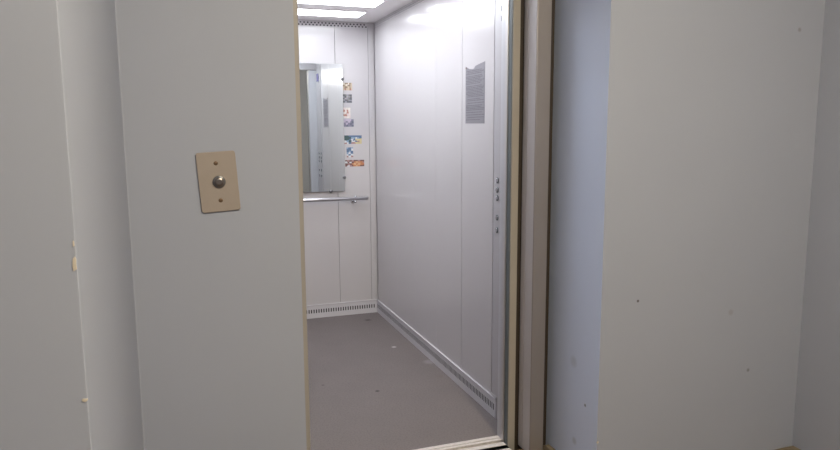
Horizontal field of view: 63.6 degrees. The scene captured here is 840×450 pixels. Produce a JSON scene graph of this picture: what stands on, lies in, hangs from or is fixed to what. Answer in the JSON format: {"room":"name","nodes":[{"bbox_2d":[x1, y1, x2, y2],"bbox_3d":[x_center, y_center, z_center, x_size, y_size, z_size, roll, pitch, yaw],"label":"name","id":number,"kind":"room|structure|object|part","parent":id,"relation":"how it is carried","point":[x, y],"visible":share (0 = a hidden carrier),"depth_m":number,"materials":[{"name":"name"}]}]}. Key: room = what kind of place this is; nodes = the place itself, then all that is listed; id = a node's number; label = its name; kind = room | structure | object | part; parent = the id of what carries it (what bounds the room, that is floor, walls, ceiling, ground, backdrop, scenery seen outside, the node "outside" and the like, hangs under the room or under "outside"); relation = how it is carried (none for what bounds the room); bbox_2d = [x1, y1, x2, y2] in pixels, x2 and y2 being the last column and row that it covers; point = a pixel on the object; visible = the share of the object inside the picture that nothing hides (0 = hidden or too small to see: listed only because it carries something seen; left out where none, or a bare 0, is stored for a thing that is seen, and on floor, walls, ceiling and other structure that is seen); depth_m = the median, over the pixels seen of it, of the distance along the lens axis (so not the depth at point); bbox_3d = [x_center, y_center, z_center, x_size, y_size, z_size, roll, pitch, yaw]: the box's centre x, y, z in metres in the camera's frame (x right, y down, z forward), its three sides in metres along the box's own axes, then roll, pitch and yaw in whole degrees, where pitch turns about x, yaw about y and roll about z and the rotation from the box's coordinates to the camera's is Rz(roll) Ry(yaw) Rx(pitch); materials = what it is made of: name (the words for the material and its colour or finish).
{"room":"elevator lobby","nodes":[
{"label":"elevator lobby","id":0,"kind":"room"},
{"bbox_2d":[0,0,143,449],"bbox_3d":[-1.123,0.037,0.012,1.824,2.700,5.000,-3,8,-19],"label":"wall","id":1,"kind":"structure","parent":0,"point":[69,372],"depth_m":0.97,"materials":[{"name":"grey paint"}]},
{"bbox_2d":[116,0,824,449],"bbox_3d":[0.349,-0.317,2.477,2.616,2.700,0.502,-3,8,-19],"label":"wall","id":2,"kind":"structure","parent":0,"point":[683,131],"depth_m":2.54,"materials":[{"name":"off-white painted plaster"},{"name":"light blue paint"}]},
{"bbox_2d":[114,0,145,449],"bbox_3d":[-0.837,-0.232,1.920,0.005,2.700,0.005,-3,8,-19],"label":"trim","id":3,"kind":"structure","parent":2,"relation":"attached to","point":[115,5],"depth_m":1.95,"materials":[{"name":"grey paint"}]},
{"bbox_2d":[195,150,240,212],"bbox_3d":[-0.599,-0.128,2.014,0.122,0.184,0.017,-3,8,-19],"label":"plate","id":4,"kind":"object","parent":2,"relation":"attached to","point":[216,171],"visible":1,"depth_m":2.02,"materials":[{"name":"beige plastic"}]},
{"bbox_2d":[298,0,503,449],"bbox_3d":[-0.400,-0.226,3.847,1.010,2.213,2.316,-3,8,-19],"label":"elevator","id":5,"kind":"object","parent":2,"relation":"in","point":[402,281],"depth_m":3.97,"materials":[{"name":"white metal"}]},
{"bbox_2d":[299,63,345,192],"bbox_3d":[-0.777,-0.683,4.844,0.491,0.921,0.026,-3,8,-19],"label":"wall mirror","id":6,"kind":"object","parent":5,"relation":"attached to","point":[321,85],"visible":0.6,"depth_m":4.86,"materials":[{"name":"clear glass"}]},
{"bbox_2d":[298,8,366,17],"bbox_3d":[-0.663,-1.389,4.430,0.590,0.008,0.226,-3,8,-19],"label":"ceiling light","id":7,"kind":"object","parent":5,"relation":"attached to","point":[301,11],"visible":0.6,"depth_m":4.43,"materials":[{"name":"white plastic"}]},
{"bbox_3d":[-0.761,-0.169,4.884,0.782,0.063,0.092,-3,8,-19],"label":"handrail","id":8,"kind":"part","parent":5,"relation":"part of","materials":[{"name":"silver metal"}]},
{"bbox_2d":[297,0,384,7],"bbox_3d":[-0.525,-1.336,4.045,0.590,0.008,0.226,-3,8,-19],"label":"ceiling light","id":9,"kind":"object","parent":5,"relation":"attached to","point":[355,3],"visible":0.79,"depth_m":4.08,"materials":[{"name":"white plastic"}]},
{"bbox_3d":[-0.769,0.642,5.038,0.932,0.101,0.009,-3,8,-19],"label":"kick plate","id":10,"kind":"part","parent":5,"relation":"part of","materials":[{"name":"grey metal"}]},
{"bbox_2d":[343,108,350,117],"bbox_3d":[-0.531,-0.815,4.926,0.053,0.075,0.001,-3,8,-19],"label":"sticker","id":11,"kind":"object","parent":5,"relation":"attached to","point":[346,111],"visible":1,"depth_m":4.92,"materials":[{"name":"white paper"}]},
{"bbox_2d":[343,94,351,102],"bbox_3d":[-0.526,-0.917,4.914,0.066,0.060,0.001,-3,8,-19],"label":"sticker","id":12,"kind":"object","parent":5,"relation":"attached to","point":[347,98],"visible":1,"depth_m":4.91,"materials":[{"name":"grey paper"}]},
{"bbox_2d":[343,83,351,89],"bbox_3d":[-0.524,-1.001,4.903,0.068,0.054,0.001,-3,8,-19],"label":"sticker","id":13,"kind":"object","parent":5,"relation":"attached to","point":[346,86],"visible":1,"depth_m":4.90,"materials":[{"name":"beige paper"}]},
{"bbox_2d":[344,119,353,126],"bbox_3d":[-0.519,-0.744,4.940,0.074,0.054,0.001,-3,8,-19],"label":"sticker","id":14,"kind":"object","parent":5,"relation":"attached to","point":[347,122],"visible":1,"depth_m":4.94,"materials":[{"name":"purple paper"}]},
{"bbox_2d":[346,147,352,156],"bbox_3d":[-0.514,-0.533,4.971,0.050,0.073,0.001,-3,8,-19],"label":"sticker","id":15,"kind":"object","parent":5,"relation":"attached to","point":[349,149],"visible":1,"depth_m":4.97,"materials":[{"name":"blue paper"}]},
{"bbox_2d":[344,135,361,143],"bbox_3d":[-0.490,-0.625,4.967,0.130,0.062,0.001,-3,8,-19],"label":"sticker","id":16,"kind":"object","parent":5,"relation":"attached to","point":[348,139],"visible":1,"depth_m":4.97,"materials":[{"name":"multicoloured paper"}]},
{"bbox_2d":[345,160,363,166],"bbox_3d":[-0.480,-0.456,4.994,0.143,0.048,0.001,-3,8,-19],"label":"sticker","id":17,"kind":"object","parent":5,"relation":"attached to","point":[348,163],"visible":1,"depth_m":4.99,"materials":[{"name":"orange paper"}]},
{"bbox_3d":[-0.353,-0.397,5.055,0.044,2.150,0.016,-3,8,-19],"label":"corner post","id":18,"kind":"part","parent":5,"relation":"part of","materials":[{"name":"white metal"}]},
{"bbox_3d":[0.019,0.751,4.228,0.009,0.101,2.062,-3,8,-19],"label":"kick plate","id":19,"kind":"part","parent":5,"relation":"part of","materials":[{"name":"grey metal"}]},
{"bbox_3d":[-0.024,1.000,2.936,0.970,0.035,0.046,-3,8,-19],"label":"door sill","id":20,"kind":"part","parent":5,"relation":"part of","materials":[{"name":"metal"}]},
{"bbox_2d":[465,61,484,123],"bbox_3d":[0.267,-0.641,3.312,0.003,0.289,0.228,-3,8,-19],"label":"notice sheet","id":21,"kind":"object","parent":5,"relation":"attached to","point":[475,78],"visible":1,"depth_m":3.30,"materials":[{"name":"grey paper"}]},
{"bbox_2d":[497,0,508,440],"bbox_3d":[0.581,-0.038,2.997,0.483,1.988,0.064,-3,8,-19],"label":"elevator door","id":22,"kind":"structure","parent":5,"relation":"attached to","point":[505,3],"depth_m":2.91,"materials":[{"name":"grey metal"}]},
{"bbox_2d":[293,0,554,449],"bbox_3d":[0.024,-0.011,2.686,1.260,2.280,0.150,-3,8,-19],"label":"door frame","id":23,"kind":"structure","parent":2,"relation":"attached to","point":[539,27],"depth_m":2.78,"materials":[{"name":"grey paint"}]},
{"bbox_3d":[-0.047,1.014,2.835,0.919,0.035,0.088,-3,8,-19],"label":"door sill","id":24,"kind":"part","parent":23,"relation":"part of","materials":[{"name":"metal"}]},
{"bbox_3d":[0.524,-0.099,2.863,0.072,2.160,0.055,-3,8,-19],"label":"frame","id":25,"kind":"part","parent":23,"relation":"part of","materials":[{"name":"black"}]},
{"bbox_2d":[504,0,524,449],"bbox_3d":[0.601,-0.026,2.948,0.480,2.050,0.036,-3,8,-19],"label":"elevator door","id":26,"kind":"structure","parent":2,"relation":"in","point":[516,7],"depth_m":2.86,"materials":[{"name":"beige paint"}]},
{"bbox_3d":[0.393,-0.014,2.872,0.033,2.050,0.030,-3,8,-19],"label":"panel","id":27,"kind":"part","parent":26,"relation":"part of","materials":[{"name":"beige paint"}]},
{"bbox_3d":[0.617,-0.027,2.954,0.444,2.050,0.024,-3,8,-19],"label":"door","id":28,"kind":"part","parent":26,"relation":"part of","materials":[{"name":"beige"}]},
{"bbox_2d":[792,0,839,449],"bbox_3d":[2.339,-0.123,1.019,0.150,2.700,4.605,-3,8,-19],"label":"wall","id":29,"kind":"structure","parent":0,"point":[817,402],"depth_m":2.78,"materials":[{"name":"light grey painted plaster"}]}
]}

